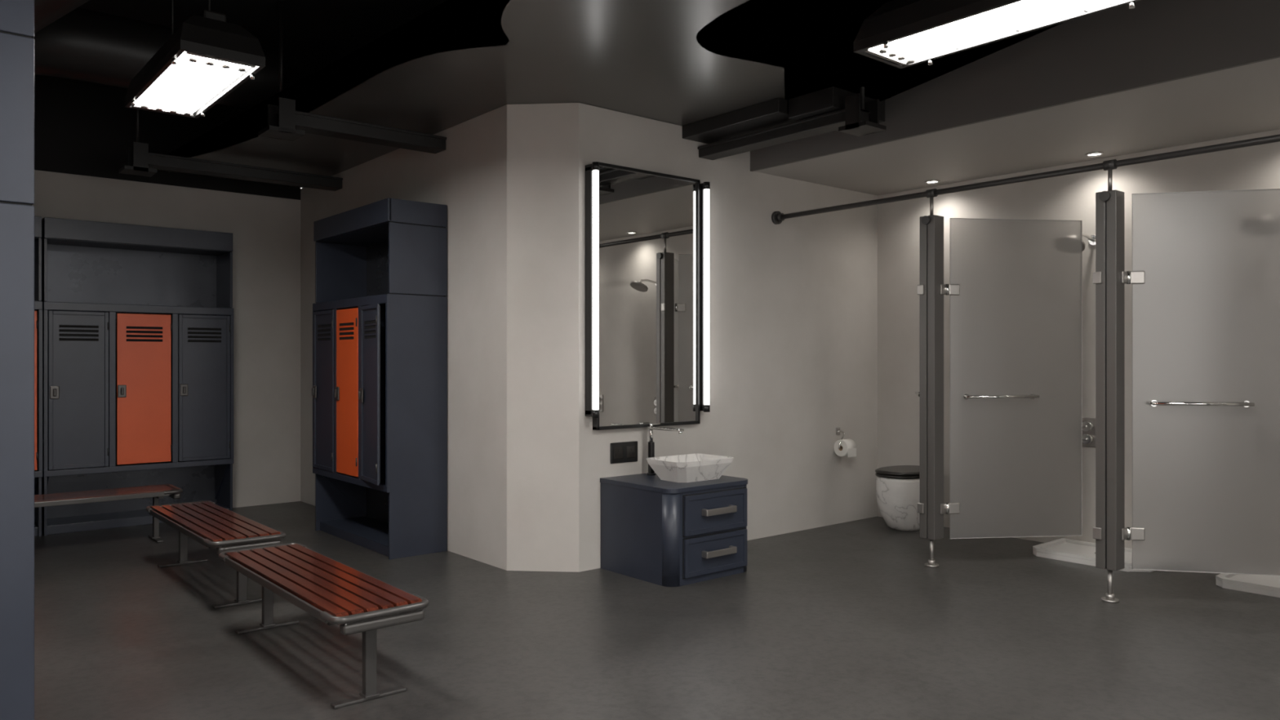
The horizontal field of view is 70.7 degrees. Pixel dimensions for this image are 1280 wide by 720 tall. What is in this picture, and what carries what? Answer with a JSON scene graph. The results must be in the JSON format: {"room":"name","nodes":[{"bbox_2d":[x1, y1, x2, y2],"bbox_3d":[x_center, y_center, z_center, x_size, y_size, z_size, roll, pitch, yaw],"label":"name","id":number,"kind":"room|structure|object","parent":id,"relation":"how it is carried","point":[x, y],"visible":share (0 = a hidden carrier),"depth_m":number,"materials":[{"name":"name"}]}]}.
{"room":"changing room","nodes":[
{"label":"changing room","id":0,"kind":"room"},
{"bbox_2d":[31,169,300,507],"bbox_3d":[-5.140,-0.090,7.143,4.820,2.880,0.150,0,0,-40],"label":"wall","id":1,"kind":"structure","parent":0,"point":[265,230],"depth_m":8.36,"materials":[{"name":"paint"}]},
{"bbox_2d":[41,0,446,110],"bbox_3d":[-0.182,-2.350,4.092,8.485,0.100,11.200,0,0,-40],"label":"ceiling","id":2,"kind":"structure","parent":0,"point":[318,33],"depth_m":6.06,"materials":[{"name":"black paint"}]},
{"bbox_2d":[33,0,279,109],"bbox_3d":[-3.001,-1.940,5.188,2.120,0.460,5.412,0,0,-40],"label":"air duct","id":3,"kind":"object","parent":2,"relation":"hanging from","point":[72,42],"visible":0.5,"depth_m":5.51,"materials":[{"name":"black metal"}]},
{"bbox_2d":[124,0,265,118],"bbox_3d":[-2.249,-1.817,4.511,0.360,0.965,1.180,0,0,-40],"label":"pendant light fixture","id":4,"kind":"object","parent":2,"relation":"hanging from","point":[207,57],"visible":1,"depth_m":4.25,"materials":[{"name":"black"}]},
{"bbox_2d":[141,103,147,108],"bbox_3d":[-2.644,-1.356,4.818,0.033,0.020,0.034,0,0,-40],"label":"socket","id":5,"kind":"object","parent":4,"relation":"attached to","point":[143,105],"depth_m":4.81,"materials":[{"name":"black metal"}]},
{"bbox_2d":[155,106,162,111],"bbox_3d":[-2.591,-1.356,4.864,0.033,0.020,0.034,0,0,-40],"label":"socket","id":6,"kind":"object","parent":4,"relation":"attached to","point":[157,108],"depth_m":4.85,"materials":[{"name":"black metal"}]},
{"bbox_2d":[169,108,177,113],"bbox_3d":[-2.538,-1.356,4.908,0.033,0.020,0.034,0,0,-40],"label":"socket","id":7,"kind":"object","parent":4,"relation":"attached to","point":[171,110],"depth_m":4.90,"materials":[{"name":"black metal"}]},
{"bbox_2d":[183,110,191,115],"bbox_3d":[-2.484,-1.356,4.953,0.033,0.020,0.034,0,0,-40],"label":"socket","id":8,"kind":"object","parent":4,"relation":"attached to","point":[185,112],"depth_m":4.94,"materials":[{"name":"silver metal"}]},
{"bbox_2d":[188,56,197,62],"bbox_3d":[-2.014,-1.356,4.068,0.033,0.020,0.034,0,0,-40],"label":"socket","id":9,"kind":"object","parent":4,"relation":"attached to","point":[192,59],"depth_m":4.06,"materials":[{"name":"black metal"}]},
{"bbox_2d":[135,52,250,114],"bbox_3d":[-2.249,-1.370,4.511,0.276,0.012,1.076,0,0,-40],"label":"diffuser","id":10,"kind":"object","parent":4,"relation":"attached to","point":[190,86],"depth_m":4.47,"materials":[{"name":"white plastic"}]},
{"bbox_2d":[205,59,213,66],"bbox_3d":[-1.960,-1.356,4.113,0.033,0.020,0.034,0,0,-40],"label":"socket","id":11,"kind":"object","parent":4,"relation":"attached to","point":[208,62],"depth_m":4.10,"materials":[{"name":"black metal"}]},
{"bbox_2d":[222,62,230,68],"bbox_3d":[-1.907,-1.356,4.158,0.033,0.020,0.034,0,0,-40],"label":"socket","id":12,"kind":"object","parent":4,"relation":"attached to","point":[224,65],"depth_m":4.15,"materials":[{"name":"black metal"}]},
{"bbox_2d":[237,66,245,71],"bbox_3d":[-1.853,-1.356,4.203,0.033,0.020,0.034,0,0,-40],"label":"socket","id":13,"kind":"object","parent":4,"relation":"attached to","point":[241,68],"depth_m":4.19,"materials":[{"name":"black metal"}]},
{"bbox_2d":[118,108,342,191],"bbox_3d":[-3.279,-1.865,7.367,1.678,0.870,0.220,0,0,-40],"label":"ceiling beam","id":14,"kind":"structure","parent":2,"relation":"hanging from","point":[142,162],"depth_m":7.18,"materials":[{"name":"black metal"}]},
{"bbox_2d":[148,152,342,191],"bbox_3d":[-3.237,-1.535,7.403,1.568,0.090,0.184,0,0,-40],"label":"tray","id":15,"kind":"object","parent":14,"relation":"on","point":[156,161],"depth_m":7.33,"materials":[{"name":"black"}]},
{"bbox_2d":[257,0,446,153],"bbox_3d":[-1.897,-1.865,6.073,1.228,0.870,0.220,0,0,-40],"label":"ceiling beam","id":16,"kind":"structure","parent":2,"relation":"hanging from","point":[285,122],"depth_m":5.88,"materials":[{"name":"black metal"}]},
{"bbox_2d":[276,110,446,153],"bbox_3d":[-1.855,-1.535,6.108,1.118,0.090,0.184,0,0,-40],"label":"tray","id":17,"kind":"object","parent":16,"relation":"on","point":[316,124],"depth_m":6.03,"materials":[{"name":"black metal"}]},
{"bbox_2d":[682,86,884,143],"bbox_3d":[0.947,-1.910,6.035,0.635,0.780,1.273,0,0,-40],"label":"ceiling beam","id":18,"kind":"structure","parent":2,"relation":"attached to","point":[776,112],"depth_m":5.78,"materials":[{"name":"black metal"}]},
{"bbox_2d":[697,86,886,159],"bbox_3d":[0.936,-1.840,5.912,0.200,0.920,1.448,0,0,-40],"label":"ceiling beam","id":19,"kind":"structure","parent":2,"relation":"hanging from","point":[859,117],"depth_m":5.67,"materials":[{"name":"black metal"}]},
{"bbox_2d":[697,108,870,159],"bbox_3d":[0.904,-1.478,5.950,0.164,0.075,1.348,0,0,-40],"label":"tray","id":20,"kind":"object","parent":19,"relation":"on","point":[828,122],"depth_m":5.85,"materials":[{"name":"black metal"}]},
{"bbox_2d":[853,0,1140,68],"bbox_3d":[1.459,-1.817,3.642,0.360,0.965,1.180,0,0,-40],"label":"pendant light fixture","id":21,"kind":"object","parent":2,"relation":"hanging from","point":[900,33],"visible":1,"depth_m":3.74,"materials":[{"name":"black"}]},
{"bbox_2d":[879,47,887,53],"bbox_3d":[1.063,-1.356,3.950,0.033,0.020,0.034,0,0,-40],"label":"socket","id":22,"kind":"object","parent":21,"relation":"attached to","point":[882,51],"depth_m":3.94,"materials":[{"name":"black metal"}]},
{"bbox_2d":[888,50,896,57],"bbox_3d":[1.117,-1.356,3.995,0.033,0.020,0.034,0,0,-40],"label":"socket","id":23,"kind":"object","parent":21,"relation":"attached to","point":[891,53],"depth_m":3.98,"materials":[{"name":"black metal"}]},
{"bbox_2d":[897,53,905,60],"bbox_3d":[1.170,-1.356,4.040,0.033,0.020,0.034,0,0,-40],"label":"socket","id":24,"kind":"object","parent":21,"relation":"attached to","point":[900,56],"depth_m":4.03,"materials":[{"name":"black metal"}]},
{"bbox_2d":[906,57,914,63],"bbox_3d":[1.224,-1.356,4.085,0.033,0.020,0.034,0,0,-40],"label":"socket","id":25,"kind":"object","parent":21,"relation":"attached to","point":[909,60],"depth_m":4.07,"materials":[{"name":"black metal"}]},
{"bbox_2d":[300,104,506,570],"bbox_3d":[-2.041,-0.144,7.317,0.150,2.988,3.870,0,0,-40],"label":"wall","id":26,"kind":"structure","parent":0,"point":[469,176],"depth_m":6.18,"materials":[{"name":"beige paint"}]},
{"bbox_2d":[506,102,578,572],"bbox_3d":[-0.615,-0.144,5.838,0.430,2.988,0.430,0,0,-40],"label":"wall chamfer","id":27,"kind":"structure","parent":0,"point":[543,139],"depth_m":5.77,"materials":[{"name":"beige paint"}]},
{"bbox_2d":[157,0,1066,187],"bbox_3d":[0.473,-1.653,4.629,3.280,0.025,10.840,0,0,-40],"label":"ceiling","id":28,"kind":"structure","parent":0,"point":[677,62],"depth_m":5.09,"materials":[{"name":"black paint"}]},
{"bbox_2d":[34,501,1279,719],"bbox_3d":[-0.182,1.400,4.092,8.485,0.100,11.200,0,0,-40],"label":"floor","id":29,"kind":"structure","parent":0,"point":[848,620],"depth_m":4.33,"materials":[{"name":"concrete"}]},
{"bbox_2d":[0,0,34,719],"bbox_3d":[-2.390,0.128,3.000,0.480,2.445,1.399,0,0,-40],"label":"tall cabinet","id":30,"kind":"object","parent":29,"relation":"on","point":[16,16],"visible":1,"depth_m":2.59,"materials":[{"name":"blue metal"}]},
{"bbox_2d":[34,216,42,536],"bbox_3d":[-5.228,0.128,6.618,1.378,2.445,0.479,0,0,-40],"label":"tall cabinet","id":31,"kind":"object","parent":29,"relation":"on","point":[37,220],"visible":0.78,"depth_m":6.90,"materials":[{"name":"blue metal"}]},
{"bbox_2d":[34,484,182,542],"bbox_3d":[-4.116,1.156,6.390,1.540,0.388,0.408,0,0,-40],"label":"bench","id":32,"kind":"object","parent":29,"relation":"on","point":[157,492],"visible":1,"depth_m":6.55,"materials":[{"name":"red wood"}]},
{"bbox_2d":[40,217,233,536],"bbox_3d":[-4.168,0.128,7.509,1.378,2.445,0.479,0,0,-40],"label":"lockers","id":33,"kind":"object","parent":29,"relation":"on","point":[138,320],"visible":0.96,"depth_m":7.42,"materials":[{"name":"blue metal"}]},
{"bbox_2d":[46,301,215,307],"bbox_3d":[-4.179,-0.438,7.522,1.330,0.025,0.415,0,0,-40],"label":"shelf","id":34,"kind":"object","parent":33,"relation":"attached to","point":[49,304],"depth_m":7.24,"materials":[{"name":"grey metal"}]},
{"bbox_2d":[145,500,285,608],"bbox_3d":[-2.615,1.156,5.490,0.408,0.388,1.570,0,0,-40],"label":"bench","id":35,"kind":"object","parent":29,"relation":"on","point":[211,525],"visible":0.94,"depth_m":5.21,"materials":[{"name":"red wood"}]},
{"bbox_2d":[218,542,428,708],"bbox_3d":[-1.478,1.156,4.074,0.408,0.388,1.540,0,0,-40],"label":"bench","id":36,"kind":"object","parent":29,"relation":"on","point":[330,590],"visible":1,"depth_m":3.78,"materials":[{"name":"red wood"}]},
{"bbox_2d":[311,197,447,559],"bbox_3d":[-2.000,0.128,6.738,0.512,2.445,1.378,0,0,-40],"label":"tall cabinet","id":37,"kind":"object","parent":29,"relation":"on","point":[380,388],"visible":1,"depth_m":6.35,"materials":[{"name":"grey metal"}]},
{"bbox_2d":[600,473,747,586],"bbox_3d":[0.249,1.058,5.797,0.712,0.585,0.739,0,0,-40],"label":"vanity cabinet","id":38,"kind":"object","parent":29,"relation":"on","point":[654,530],"visible":0.98,"depth_m":5.54,"materials":[{"name":"wood"}]},
{"bbox_2d":[600,473,747,493],"bbox_3d":[0.232,0.779,5.817,0.712,0.028,0.685,0,0,-40],"label":"countertop","id":39,"kind":"structure","parent":38,"relation":"on","point":[641,481],"depth_m":5.62,"materials":[{"name":"blue"}]},
{"bbox_2d":[646,422,684,475],"bbox_3d":[0.179,0.594,5.931,0.105,0.342,0.330,0,0,-40],"label":"faucet","id":40,"kind":"object","parent":39,"relation":"on","point":[651,444],"visible":0.98,"depth_m":6.00,"materials":[{"name":"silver metal"}]},
{"bbox_2d":[646,453,733,482],"bbox_3d":[0.323,0.698,5.810,0.500,0.135,0.364,0,0,-40],"label":"vessel basin","id":41,"kind":"object","parent":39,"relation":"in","point":[687,468],"visible":1,"depth_m":5.70,"materials":[{"name":"white stone"}]},
{"bbox_2d":[875,465,919,531],"bbox_3d":[2.136,1.110,7.228,0.560,0.480,0.404,0,0,-40],"label":"toilet","id":42,"kind":"object","parent":29,"relation":"on","point":[897,486],"visible":0.66,"depth_m":7.03,"materials":[{"name":"white ceramic"}]},
{"bbox_2d":[917,196,946,567],"bbox_3d":[1.906,0.138,5.911,0.136,2.425,0.134,0,0,-40],"label":"steel post","id":43,"kind":"object","parent":29,"relation":"on","point":[931,289],"visible":1,"depth_m":5.88,"materials":[{"name":"grey metal"}]},
{"bbox_2d":[945,217,1082,538],"bbox_3d":[2.472,0.120,5.962,0.953,2.099,0.120,0,0,-7],"label":"shower door","id":44,"kind":"structure","parent":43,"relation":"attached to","point":[1015,289],"depth_m":5.96,"materials":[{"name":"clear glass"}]},
{"bbox_2d":[771,133,1279,224],"bbox_3d":[3.244,-1.093,4.331,0.100,0.100,6.838,0,0,-40],"label":"track rail","id":45,"kind":"object","parent":43,"relation":"attached to","point":[777,217],"visible":1,"depth_m":5.30,"materials":[{"name":"grey metal"}]},
{"bbox_2d":[1032,537,1154,572],"bbox_3d":[3.125,1.323,6.120,0.500,0.055,0.750,0,0,-40],"label":"shower tray","id":46,"kind":"object","parent":29,"relation":"on","point":[1070,550],"visible":0.55,"depth_m":6.17,"materials":[{"name":"grey ceramic"}]},
{"bbox_2d":[1093,168,1127,603],"bbox_3d":[2.628,0.138,5.052,0.136,2.425,0.134,0,0,-40],"label":"steel post","id":47,"kind":"object","parent":29,"relation":"on","point":[1109,277],"visible":1,"depth_m":5.03,"materials":[{"name":"grey metal"}]},
{"bbox_2d":[1125,188,1279,575],"bbox_3d":[3.187,0.120,4.956,0.953,2.099,0.120,0,0,12],"label":"shower door","id":48,"kind":"structure","parent":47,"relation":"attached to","point":[1204,277],"depth_m":4.96,"materials":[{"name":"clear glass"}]},
{"bbox_2d":[1215,573,1279,597],"bbox_3d":[3.849,1.323,5.259,0.500,0.055,0.750,0,0,-40],"label":"shower tray","id":49,"kind":"object","parent":29,"relation":"on","point":[1268,585],"visible":0.68,"depth_m":5.31,"materials":[{"name":"grey ceramic"}]},
{"bbox_2d":[578,102,877,572],"bbox_3d":[0.840,-0.144,6.877,3.335,2.988,0.150,0,0,-40],"label":"wall","id":50,"kind":"structure","parent":0,"point":[793,302],"depth_m":6.92,"materials":[{"name":"beige paint"}]},
{"bbox_2d":[585,161,599,417],"bbox_3d":[-0.302,-0.443,5.745,0.046,1.615,0.111,0,0,-40],"label":"lamp","id":51,"kind":"object","parent":50,"relation":"attached to","point":[592,170],"visible":1,"depth_m":5.73,"materials":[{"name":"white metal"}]},
{"bbox_2d":[610,440,637,463],"bbox_3d":[-0.103,0.611,5.975,0.230,0.136,0.016,0,0,-40],"label":"wall socket","id":52,"kind":"object","parent":50,"relation":"attached to","point":[625,451],"depth_m":5.97,"materials":[{"name":"black plastic"}]},
{"bbox_2d":[592,161,700,430],"bbox_3d":[0.059,-0.410,6.089,0.915,1.720,0.048,0,0,-40],"label":"wall mirror","id":53,"kind":"object","parent":50,"relation":"attached to","point":[649,222],"depth_m":6.07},
{"bbox_2d":[700,182,710,412],"bbox_3d":[0.449,-0.443,6.376,0.046,1.615,0.111,0,0,-40],"label":"lamp","id":54,"kind":"object","parent":50,"relation":"attached to","point":[705,186],"visible":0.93,"depth_m":6.34,"materials":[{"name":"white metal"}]},
{"bbox_2d":[833,427,856,457],"bbox_3d":[1.670,0.671,7.378,0.150,0.230,0.149,0,0,-40],"label":"toilet paper holder","id":55,"kind":"object","parent":50,"relation":"attached to","point":[842,447],"visible":1,"depth_m":7.34,"materials":[{"name":"white paper"}]},
{"bbox_2d":[750,0,1279,171],"bbox_3d":[3.038,-1.857,4.153,0.025,0.885,6.850,0,0,-40],"label":"soffit","id":56,"kind":"structure","parent":0,"point":[1119,49],"depth_m":4.89,"materials":[{"name":"grey paint"}]},
{"bbox_2d":[755,57,1279,195],"bbox_3d":[3.651,-1.435,4.668,1.575,0.030,6.850,0,0,-40],"label":"ceiling soffit","id":57,"kind":"structure","parent":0,"point":[1244,100],"depth_m":5.74,"materials":[{"name":"grey paint"}]},
{"bbox_2d":[924,179,939,183],"bbox_3d":[2.318,-1.415,7.159,0.118,0.018,0.118,0,0,-40],"label":"recessed light","id":58,"kind":"object","parent":57,"relation":"attached to","point":[929,181],"visible":1,"depth_m":7.15,"materials":[{"name":"silver metal"}]},
{"bbox_2d":[1084,151,1103,156],"bbox_3d":[3.122,-1.415,6.202,0.118,0.018,0.118,0,0,-40],"label":"recessed light","id":59,"kind":"object","parent":57,"relation":"attached to","point":[1097,153],"visible":1,"depth_m":6.19,"materials":[{"name":"silver metal"}]},
{"bbox_2d":[877,128,1279,548],"bbox_3d":[4.359,-0.150,5.165,0.150,3.000,7.000,0,0,-40],"label":"wall","id":60,"kind":"structure","parent":0,"point":[1072,197],"depth_m":6.79,"materials":[{"name":"paint"}]},
{"bbox_2d":[1082,232,1095,447],"bbox_3d":[3.045,-0.134,6.301,0.398,1.507,0.200,0,0,-40],"label":"fitting","id":61,"kind":"object","parent":60,"relation":"attached to","point":[1088,424],"visible":0.47,"depth_m":6.39,"materials":[{"name":"silver metal"}]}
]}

